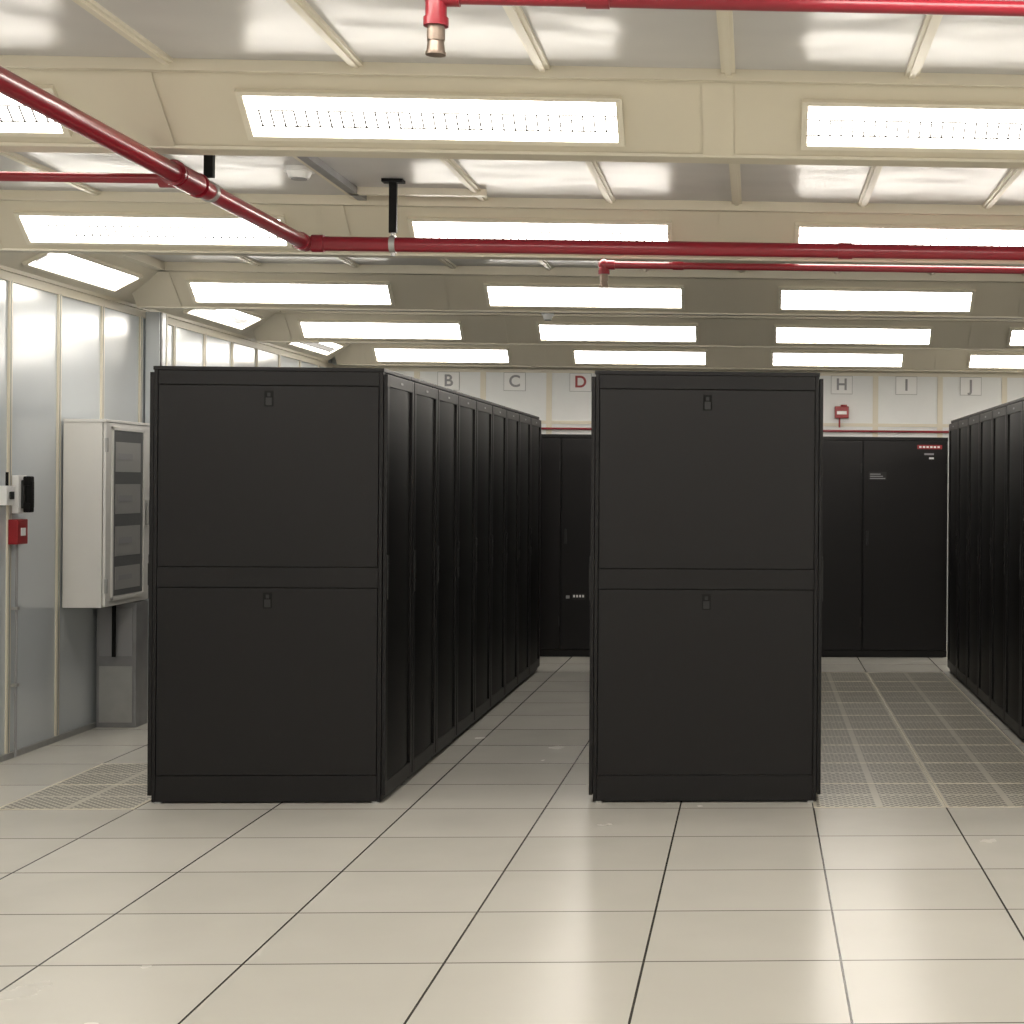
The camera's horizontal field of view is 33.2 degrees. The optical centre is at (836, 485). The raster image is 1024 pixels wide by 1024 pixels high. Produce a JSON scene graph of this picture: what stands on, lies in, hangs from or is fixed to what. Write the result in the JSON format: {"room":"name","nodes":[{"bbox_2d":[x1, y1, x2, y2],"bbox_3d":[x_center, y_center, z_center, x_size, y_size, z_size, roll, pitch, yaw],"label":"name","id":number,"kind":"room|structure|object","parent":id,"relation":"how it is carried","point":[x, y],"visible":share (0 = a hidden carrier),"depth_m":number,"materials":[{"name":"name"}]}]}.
{"room":"server room","nodes":[
{"label":"server room","id":0,"kind":"room"},
{"bbox_2d":[0,270,332,754],"bbox_3d":[-4.247,0.046,6.500,0.113,2.750,17.600,0,0,-3],"label":"wall","id":1,"kind":"structure","parent":0,"point":[65,353],"depth_m":9.18,"materials":[{"name":"metal"}]},
{"bbox_2d":[0,472,14,504],"bbox_3d":[-4.263,0.015,8.542,0.050,0.170,0.100,0,0,-3],"label":"switch box","id":2,"kind":"object","parent":1,"relation":"attached to","point":[7,493],"visible":1,"depth_m":8.52,"materials":[{"name":"white plastic"}]},
{"bbox_2d":[8,519,27,756],"bbox_3d":[-4.273,0.794,8.662,0.054,1.237,0.120,0,0,-3],"label":"alarm pull station","id":3,"kind":"object","parent":1,"relation":"attached to","point":[17,528],"visible":1,"depth_m":8.65,"materials":[{"name":"red plastic"}]},
{"bbox_2d":[12,475,33,513],"bbox_3d":[-4.252,0.046,8.693,0.088,0.200,0.100,0,0,-3],"label":"handset","id":4,"kind":"object","parent":1,"relation":"attached to","point":[24,484],"visible":1,"depth_m":8.67,"materials":[{"name":"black plastic"}]},
{"bbox_2d":[0,721,95,761],"bbox_3d":[-4.203,1.406,6.503,0.020,0.030,17.400,0,0,-3],"label":"baseboard","id":5,"kind":"structure","parent":1,"relation":"attached to","point":[45,742],"depth_m":9.10,"materials":[{"name":"metal"}]},
{"bbox_2d":[22,253,142,292],"bbox_3d":[-4.157,-1.191,9.197,0.177,0.109,1.210,0,0,-3],"label":"fluorescent ceiling light","id":6,"kind":"object","parent":1,"relation":"attached to","point":[80,268],"visible":0.97,"depth_m":9.18,"materials":[{"name":"beige paint"}]},
{"bbox_2d":[62,419,149,607],"bbox_3d":[-4.215,0.155,9.626,0.254,1.057,0.692,0,0,-3],"label":"electrical cabinet","id":7,"kind":"object","parent":1,"relation":"attached to","point":[106,462],"visible":0.94,"depth_m":9.30,"materials":[{"name":"white metal"}]},
{"bbox_2d":[145,312,167,709],"bbox_3d":[-4.345,0.160,10.591,0.090,2.520,0.140,0,0,-3],"label":"trim","id":8,"kind":"structure","parent":1,"relation":"attached to","point":[156,350],"depth_m":10.52,"materials":[{"name":"metal"}]},
{"bbox_2d":[0,253,350,362],"bbox_3d":[-4.003,-1.215,6.387,0.370,0.225,17.150,0,0,-3],"label":"trim","id":9,"kind":"structure","parent":1,"relation":"attached to","point":[147,266],"depth_m":9.81,"materials":[{"name":"beige paint"}]},
{"bbox_2d":[183,309,263,330],"bbox_3d":[-4.275,-1.192,11.615,0.177,0.109,1.210,0,0,-3],"label":"fluorescent ceiling light","id":10,"kind":"object","parent":1,"relation":"attached to","point":[240,320],"visible":0.85,"depth_m":11.73,"materials":[{"name":"beige paint"}]},
{"bbox_2d":[287,343,344,355],"bbox_3d":[-4.393,-1.193,14.032,0.177,0.109,1.210,0,0,-3],"label":"fluorescent ceiling light","id":11,"kind":"object","parent":1,"relation":"attached to","point":[324,349],"visible":0.68,"depth_m":14.25,"materials":[{"name":"beige paint"}]},
{"bbox_2d":[0,642,1023,1023],"bbox_3d":[0.321,1.478,6.724,9.280,0.050,17.600,0,0,-3],"label":"floor","id":12,"kind":"structure","parent":0,"point":[490,885],"depth_m":5.79,"materials":[{"name":"tile"}]},
{"bbox_2d":[0,764,150,809],"bbox_3d":[-3.431,1.425,7.912,0.597,0.002,1.197,0,0,-3],"label":"floor vent tile","id":13,"kind":"structure","parent":12,"relation":"on","point":[53,797],"depth_m":7.71,"materials":[{"name":"beige paint"}]},
{"bbox_2d":[96,600,147,726],"bbox_3d":[-4.236,1.053,9.819,0.228,0.735,0.252,0,0,-3],"label":"electrical box","id":14,"kind":"object","parent":12,"relation":"on","point":[122,629],"visible":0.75,"depth_m":9.75,"materials":[{"name":"grey metal"}]},
{"bbox_2d":[147,366,413,803],"bbox_3d":[-2.579,0.448,7.778,1.074,1.970,0.601,0,0,-3],"label":"rack","id":15,"kind":"object","parent":12,"relation":"on","point":[281,499],"visible":1,"depth_m":7.48,"materials":[{"name":"black metal"}]},
{"bbox_2d":[408,377,437,777],"bbox_3d":[-2.609,0.447,8.378,1.074,1.970,0.601,0,0,-3],"label":"rack","id":16,"kind":"object","parent":12,"relation":"on","point":[425,393],"visible":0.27,"depth_m":8.38,"materials":[{"name":"black metal"}]},
{"bbox_2d":[432,384,457,757],"bbox_3d":[-2.638,0.447,8.977,1.074,1.970,0.601,0,0,-3],"label":"rack","id":17,"kind":"object","parent":12,"relation":"on","point":[447,446],"visible":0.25,"depth_m":8.98,"materials":[{"name":"black metal"}]},
{"bbox_2d":[452,391,475,741],"bbox_3d":[-2.667,0.447,9.576,1.074,1.970,0.601,0,0,-3],"label":"rack","id":18,"kind":"object","parent":12,"relation":"on","point":[466,523],"visible":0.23,"depth_m":9.58,"materials":[{"name":"black metal"}]},
{"bbox_2d":[471,397,491,724],"bbox_3d":[-2.696,0.447,10.176,1.074,1.970,0.601,0,0,-3],"label":"rack","id":19,"kind":"object","parent":12,"relation":"on","point":[483,409],"visible":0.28,"depth_m":10.18,"materials":[{"name":"black metal"}]},
{"bbox_2d":[487,402,506,710],"bbox_3d":[-2.726,0.447,10.775,1.074,1.970,0.601,0,0,-3],"label":"rack","id":20,"kind":"object","parent":12,"relation":"on","point":[499,414],"visible":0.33,"depth_m":10.79,"materials":[{"name":"black metal"}]},
{"bbox_2d":[502,406,518,698],"bbox_3d":[-2.755,0.446,11.374,1.074,1.970,0.601,0,0,-3],"label":"rack","id":21,"kind":"object","parent":12,"relation":"on","point":[512,427],"visible":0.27,"depth_m":11.38,"materials":[{"name":"black metal"}]},
{"bbox_2d":[515,410,530,687],"bbox_3d":[-2.784,0.446,11.973,1.074,1.970,0.601,0,0,-3],"label":"rack","id":22,"kind":"object","parent":12,"relation":"on","point":[524,420],"visible":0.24,"depth_m":11.98,"materials":[{"name":"black metal"}]},
{"bbox_2d":[526,414,540,677],"bbox_3d":[-2.814,0.446,12.573,1.074,1.970,0.601,0,0,-3],"label":"rack","id":23,"kind":"object","parent":12,"relation":"on","point":[535,477],"visible":0.22,"depth_m":12.58,"materials":[{"name":"black metal"}]},
{"bbox_2d":[540,434,590,656],"bbox_3d":[-2.694,0.499,14.326,2.164,1.865,0.920,0,0,-3],"label":"tall cabinet","id":24,"kind":"object","parent":12,"relation":"on","point":[565,458],"visible":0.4,"depth_m":13.90,"materials":[{"name":"black metal"}]},
{"bbox_2d":[588,370,823,802],"bbox_3d":[-0.610,0.462,7.875,1.074,1.970,0.601,0,0,-3],"label":"rack","id":25,"kind":"object","parent":12,"relation":"on","point":[706,579],"visible":1,"depth_m":7.58,"materials":[{"name":"black metal"}]},
{"bbox_2d":[822,436,947,656],"bbox_3d":[-0.168,0.517,14.449,2.164,1.865,0.920,0,0,-3],"label":"tall cabinet","id":26,"kind":"object","parent":12,"relation":"on","point":[884,519],"visible":0.62,"depth_m":14.04,"materials":[{"name":"black metal"}]},
{"bbox_2d":[813,672,1023,807],"bbox_3d":[0.362,1.452,10.200,1.197,0.003,5.397,0,0,-3],"label":"floor","id":27,"kind":"structure","parent":12,"relation":"on","point":[833,795],"depth_m":9.19,"materials":[{"name":"beige paint"}]},
{"bbox_2d":[947,418,960,678],"bbox_3d":[1.414,0.476,12.780,1.074,1.970,0.601,0,0,-3],"label":"rack","id":28,"kind":"object","parent":12,"relation":"on","point":[953,427],"visible":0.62,"depth_m":12.74,"materials":[{"name":"black metal"}]},
{"bbox_2d":[956,414,970,689],"bbox_3d":[1.443,0.476,12.180,1.074,1.970,0.601,0,0,-3],"label":"rack","id":29,"kind":"object","parent":12,"relation":"on","point":[962,535],"visible":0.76,"depth_m":12.14,"materials":[{"name":"black metal"}]},
{"bbox_2d":[967,411,982,699],"bbox_3d":[1.473,0.476,11.581,1.074,1.970,0.601,0,0,-3],"label":"rack","id":30,"kind":"object","parent":12,"relation":"on","point":[974,420],"visible":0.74,"depth_m":11.54,"materials":[{"name":"black metal"}]},
{"bbox_2d":[978,406,994,712],"bbox_3d":[1.502,0.477,10.982,1.074,1.970,0.601,0,0,-3],"label":"rack","id":31,"kind":"object","parent":12,"relation":"on","point":[985,471],"visible":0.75,"depth_m":10.94,"materials":[{"name":"black metal"}]},
{"bbox_2d":[990,402,1008,725],"bbox_3d":[1.531,0.477,10.382,1.074,1.970,0.601,0,0,-3],"label":"rack","id":32,"kind":"object","parent":12,"relation":"on","point":[999,415],"visible":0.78,"depth_m":10.34,"materials":[{"name":"black metal"}]},
{"bbox_2d":[1004,397,1023,739],"bbox_3d":[1.561,0.477,9.783,1.074,1.970,0.601,0,0,-3],"label":"rack","id":33,"kind":"object","parent":12,"relation":"on","point":[1014,409],"visible":0.91,"depth_m":9.74,"materials":[{"name":"black metal"}]},
{"bbox_2d":[1020,401,1023,740],"bbox_3d":[1.590,0.477,9.184,1.074,1.970,0.601,0,0,-3],"label":"rack","id":34,"kind":"object","parent":12,"relation":"on","point":[1022,547],"visible":1,"depth_m":9.41,"materials":[{"name":"black metal"}]},
{"bbox_2d":[0,0,1023,275],"bbox_3d":[0.341,-1.327,6.724,9.280,0.100,17.600,0,0,-3],"label":"ceiling","id":35,"kind":"structure","parent":0,"point":[351,32],"depth_m":5.01,"materials":[{"name":"metal"}]},
{"bbox_2d":[0,85,72,136],"bbox_3d":[-3.061,-1.192,5.240,1.210,0.137,0.159,0,0,-3],"label":"fluorescent ceiling light","id":36,"kind":"object","parent":35,"relation":"attached to","point":[16,119],"visible":0.68,"depth_m":5.30,"materials":[{"name":"beige paint"}]},
{"bbox_2d":[13,211,292,247],"bbox_3d":[-3.145,-1.180,7.659,1.210,0.137,0.159,0,0,-3],"label":"fluorescent ceiling light","id":37,"kind":"object","parent":35,"relation":"attached to","point":[37,227],"visible":0.94,"depth_m":7.66,"materials":[{"name":"beige paint"}]},
{"bbox_2d":[186,279,394,306],"bbox_3d":[-3.308,-1.169,10.074,1.210,0.137,0.159,0,0,-3],"label":"fluorescent ceiling light","id":38,"kind":"object","parent":35,"relation":"attached to","point":[202,291],"visible":1,"depth_m":10.08,"materials":[{"name":"beige paint"}]},
{"bbox_2d":[283,165,314,180],"bbox_3d":[-2.224,-1.290,6.869,0.125,0.050,0.125,0,0,-3],"label":"smoke detector","id":39,"kind":"object","parent":35,"relation":"attached to","point":[294,172],"visible":0.96,"depth_m":6.83,"materials":[{"name":"white plastic"}]},
{"bbox_2d":[297,319,463,340],"bbox_3d":[-3.426,-1.170,12.491,1.210,0.137,0.159,0,0,-3],"label":"fluorescent ceiling light","id":40,"kind":"object","parent":35,"relation":"attached to","point":[309,328],"visible":1,"depth_m":12.49,"materials":[{"name":"beige paint"}]},
{"bbox_2d":[298,157,486,200],"bbox_3d":[-1.834,-1.297,6.983,0.600,0.030,1.030,0,0,-3],"label":"cable conduit","id":41,"kind":"object","parent":35,"relation":"attached to","point":[359,193],"depth_m":7.31,"materials":[{"name":"beige metal"}]},
{"bbox_2d":[234,88,624,146],"bbox_3d":[-1.293,-1.179,5.327,1.210,0.137,0.159,0,0,-3],"label":"fluorescent ceiling light","id":42,"kind":"object","parent":35,"relation":"attached to","point":[266,114],"visible":1,"depth_m":5.33,"materials":[{"name":"beige paint"}]},
{"bbox_2d":[372,346,510,363],"bbox_3d":[-3.544,-1.171,14.909,1.210,0.137,0.159,0,0,-3],"label":"fluorescent ceiling light","id":43,"kind":"object","parent":35,"relation":"attached to","point":[382,354],"visible":1,"depth_m":14.91,"materials":[{"name":"beige paint"}]},
{"bbox_2d":[0,0,1023,287],"bbox_3d":[0.544,-1.103,2.953,8.840,0.380,9.807,0,0,-3],"label":"sprinkler pipework","id":44,"kind":"object","parent":35,"relation":"attached to","point":[172,173],"visible":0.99,"depth_m":6.07,"materials":[{"name":"red paint"}]},
{"bbox_2d":[0,55,1023,168],"bbox_3d":[0.446,-1.186,5.598,8.980,0.219,0.740,0,0,-3],"label":"ceiling beam","id":45,"kind":"structure","parent":35,"relation":"attached to","point":[183,106],"depth_m":5.30,"materials":[{"name":"beige metal"}]},
{"bbox_2d":[0,190,1023,266],"bbox_3d":[0.327,-1.181,8.015,8.980,0.231,0.740,0,0,-3],"label":"ceiling beam","id":46,"kind":"structure","parent":35,"relation":"attached to","point":[327,215],"depth_m":7.66,"materials":[{"name":"beige metal"}]},
{"bbox_2d":[407,217,671,240],"bbox_3d":[-1.377,-1.167,7.746,1.210,0.137,0.159,0,0,-3],"label":"fluorescent ceiling light","id":47,"kind":"object","parent":35,"relation":"attached to","point":[419,227],"visible":0.61,"depth_m":7.72,"materials":[{"name":"beige paint"}]},
{"bbox_2d":[541,313,553,320],"bbox_3d":[-1.800,-1.052,10.334,0.076,0.050,0.076,0,0,-3],"label":"smoke detector","id":48,"kind":"object","parent":35,"relation":"attached to","point":[546,316],"visible":1,"depth_m":10.31,"materials":[{"name":"white plastic"}]},
{"bbox_2d":[132,262,1023,318],"bbox_3d":[0.209,-1.176,10.432,8.980,0.243,0.740,0,0,-3],"label":"ceiling beam","id":49,"kind":"structure","parent":35,"relation":"attached to","point":[415,288],"depth_m":10.10,"materials":[{"name":"beige metal"}]},
{"bbox_2d":[483,283,684,309],"bbox_3d":[-1.540,-1.157,10.161,1.210,0.137,0.159,0,0,-3],"label":"fluorescent ceiling light","id":50,"kind":"object","parent":35,"relation":"attached to","point":[497,295],"visible":1,"depth_m":10.16,"materials":[{"name":"beige paint"}]},
{"bbox_2d":[536,322,697,342],"bbox_3d":[-1.658,-1.157,12.578,1.210,0.137,0.159,0,0,-3],"label":"fluorescent ceiling light","id":51,"kind":"object","parent":35,"relation":"attached to","point":[547,331],"visible":1,"depth_m":12.58,"materials":[{"name":"beige paint"}]},
{"bbox_2d":[253,310,1023,350],"bbox_3d":[0.091,-1.177,12.849,8.980,0.243,0.740,0,0,-3],"label":"ceiling beam","id":52,"kind":"structure","parent":35,"relation":"attached to","point":[478,328],"depth_m":12.57,"materials":[{"name":"beige metal"}]},
{"bbox_2d":[572,348,707,365],"bbox_3d":[-1.776,-1.158,14.995,1.210,0.137,0.159,0,0,-3],"label":"fluorescent ceiling light","id":53,"kind":"object","parent":35,"relation":"attached to","point":[652,357],"visible":1,"depth_m":15.00,"materials":[{"name":"beige paint"}]},
{"bbox_2d":[335,343,1023,372],"bbox_3d":[-0.022,-1.178,15.157,8.980,0.243,0.520,0,0,-3],"label":"ceiling beam","id":54,"kind":"structure","parent":35,"relation":"attached to","point":[356,354],"depth_m":15.04,"materials":[{"name":"beige metal"}]},
{"bbox_2d":[771,351,904,367],"bbox_3d":[0.006,-1.146,15.082,1.210,0.137,0.159,0,0,-3],"label":"fluorescent ceiling light","id":55,"kind":"object","parent":35,"relation":"attached to","point":[840,359],"visible":1,"depth_m":15.09,"materials":[{"name":"beige paint"}]},
{"bbox_2d":[774,325,933,345],"bbox_3d":[0.125,-1.145,12.665,1.210,0.137,0.159,0,0,-3],"label":"fluorescent ceiling light","id":56,"kind":"object","parent":35,"relation":"attached to","point":[783,334],"visible":1,"depth_m":12.67,"materials":[{"name":"beige paint"}]},
{"bbox_2d":[778,287,975,313],"bbox_3d":[0.243,-1.144,10.248,1.210,0.137,0.159,0,0,-3],"label":"fluorescent ceiling light","id":57,"kind":"object","parent":35,"relation":"attached to","point":[802,299],"visible":1,"depth_m":10.25,"materials":[{"name":"beige paint"}]},
{"bbox_2d":[795,222,1023,245],"bbox_3d":[0.406,-1.155,7.833,1.210,0.137,0.159,0,0,-3],"label":"fluorescent ceiling light","id":58,"kind":"object","parent":35,"relation":"attached to","point":[805,232],"visible":0.62,"depth_m":7.81,"materials":[{"name":"beige paint"}]},
{"bbox_2d":[801,99,1023,153],"bbox_3d":[0.489,-1.166,5.414,1.210,0.137,0.159,0,0,-3],"label":"fluorescent ceiling light","id":59,"kind":"object","parent":35,"relation":"attached to","point":[827,124],"visible":1,"depth_m":5.41,"materials":[{"name":"beige paint"}]},
{"bbox_2d":[967,353,1023,368],"bbox_3d":[1.799,-1.133,15.170,1.210,0.137,0.159,0,0,-3],"label":"fluorescent ceiling light","id":60,"kind":"object","parent":35,"relation":"attached to","point":[975,360],"visible":1,"depth_m":15.16,"materials":[{"name":"white plastic"}]},
{"bbox_2d":[1007,328,1023,346],"bbox_3d":[1.917,-1.132,12.753,1.210,0.137,0.159,0,0,-3],"label":"fluorescent ceiling light","id":61,"kind":"object","parent":35,"relation":"attached to","point":[1016,335],"visible":1,"depth_m":12.73,"materials":[{"name":"white plastic"}]},
{"bbox_2d":[332,357,1023,641],"bbox_3d":[-0.096,0.075,15.458,9.280,2.750,0.112,0,0,-3],"label":"wall","id":62,"kind":"structure","parent":0,"point":[873,403],"depth_m":15.43,"materials":[{"name":"white paint"}]},
{"bbox_2d":[437,372,459,389],"bbox_3d":[-3.564,-0.960,15.236,0.200,0.170,0.011,0,0,-3],"label":"letter sign","id":63,"kind":"object","parent":62,"relation":"attached to","point":[450,380],"visible":1,"depth_m":15.23,"materials":[{"name":"grey plastic"}]},
{"bbox_2d":[504,372,525,390],"bbox_3d":[-2.962,-0.955,15.266,0.200,0.170,0.011,0,0,-3],"label":"letter sign","id":64,"kind":"object","parent":62,"relation":"attached to","point":[513,381],"visible":1,"depth_m":15.27,"materials":[{"name":"grey"}]},
{"bbox_2d":[570,373,591,391],"bbox_3d":[-2.361,-0.951,15.295,0.200,0.170,0.011,0,0,-3],"label":"letter sign","id":65,"kind":"object","parent":62,"relation":"attached to","point":[579,382],"visible":1,"depth_m":15.29,"materials":[{"name":"grey"}]},
{"bbox_2d":[541,427,948,432],"bbox_3d":[-0.087,-0.505,15.367,8.840,0.022,0.068,0,0,-3],"label":"pipe","id":66,"kind":"object","parent":62,"relation":"attached to","point":[542,428],"visible":0.2,"depth_m":15.35,"materials":[{"name":"metal"}]},
{"bbox_2d":[831,376,852,393],"bbox_3d":[0.044,-0.934,15.413,0.200,0.170,0.011,0,0,-3],"label":"letter sign","id":67,"kind":"object","parent":62,"relation":"attached to","point":[839,384],"visible":1,"depth_m":15.41,"materials":[{"name":"grey plastic"}]},
{"bbox_2d":[835,405,848,426],"bbox_3d":[0.043,-0.644,15.379,0.130,0.210,0.059,0,0,-3],"label":"fire alarm sounder","id":68,"kind":"object","parent":62,"relation":"attached to","point":[842,411],"visible":1,"depth_m":15.36,"materials":[{"name":"red plastic"}]},
{"bbox_2d":[896,376,916,394],"bbox_3d":[0.645,-0.929,15.442,0.200,0.170,0.011,0,0,-3],"label":"letter sign","id":69,"kind":"object","parent":62,"relation":"attached to","point":[905,385],"visible":1,"depth_m":15.44,"materials":[{"name":"grey"}]},
{"bbox_2d":[960,377,981,395],"bbox_3d":[1.246,-0.925,15.472,0.200,0.170,0.011,0,0,-3],"label":"letter sign","id":70,"kind":"object","parent":62,"relation":"attached to","point":[968,385],"visible":1,"depth_m":15.47,"materials":[{"name":"grey"}]}
]}

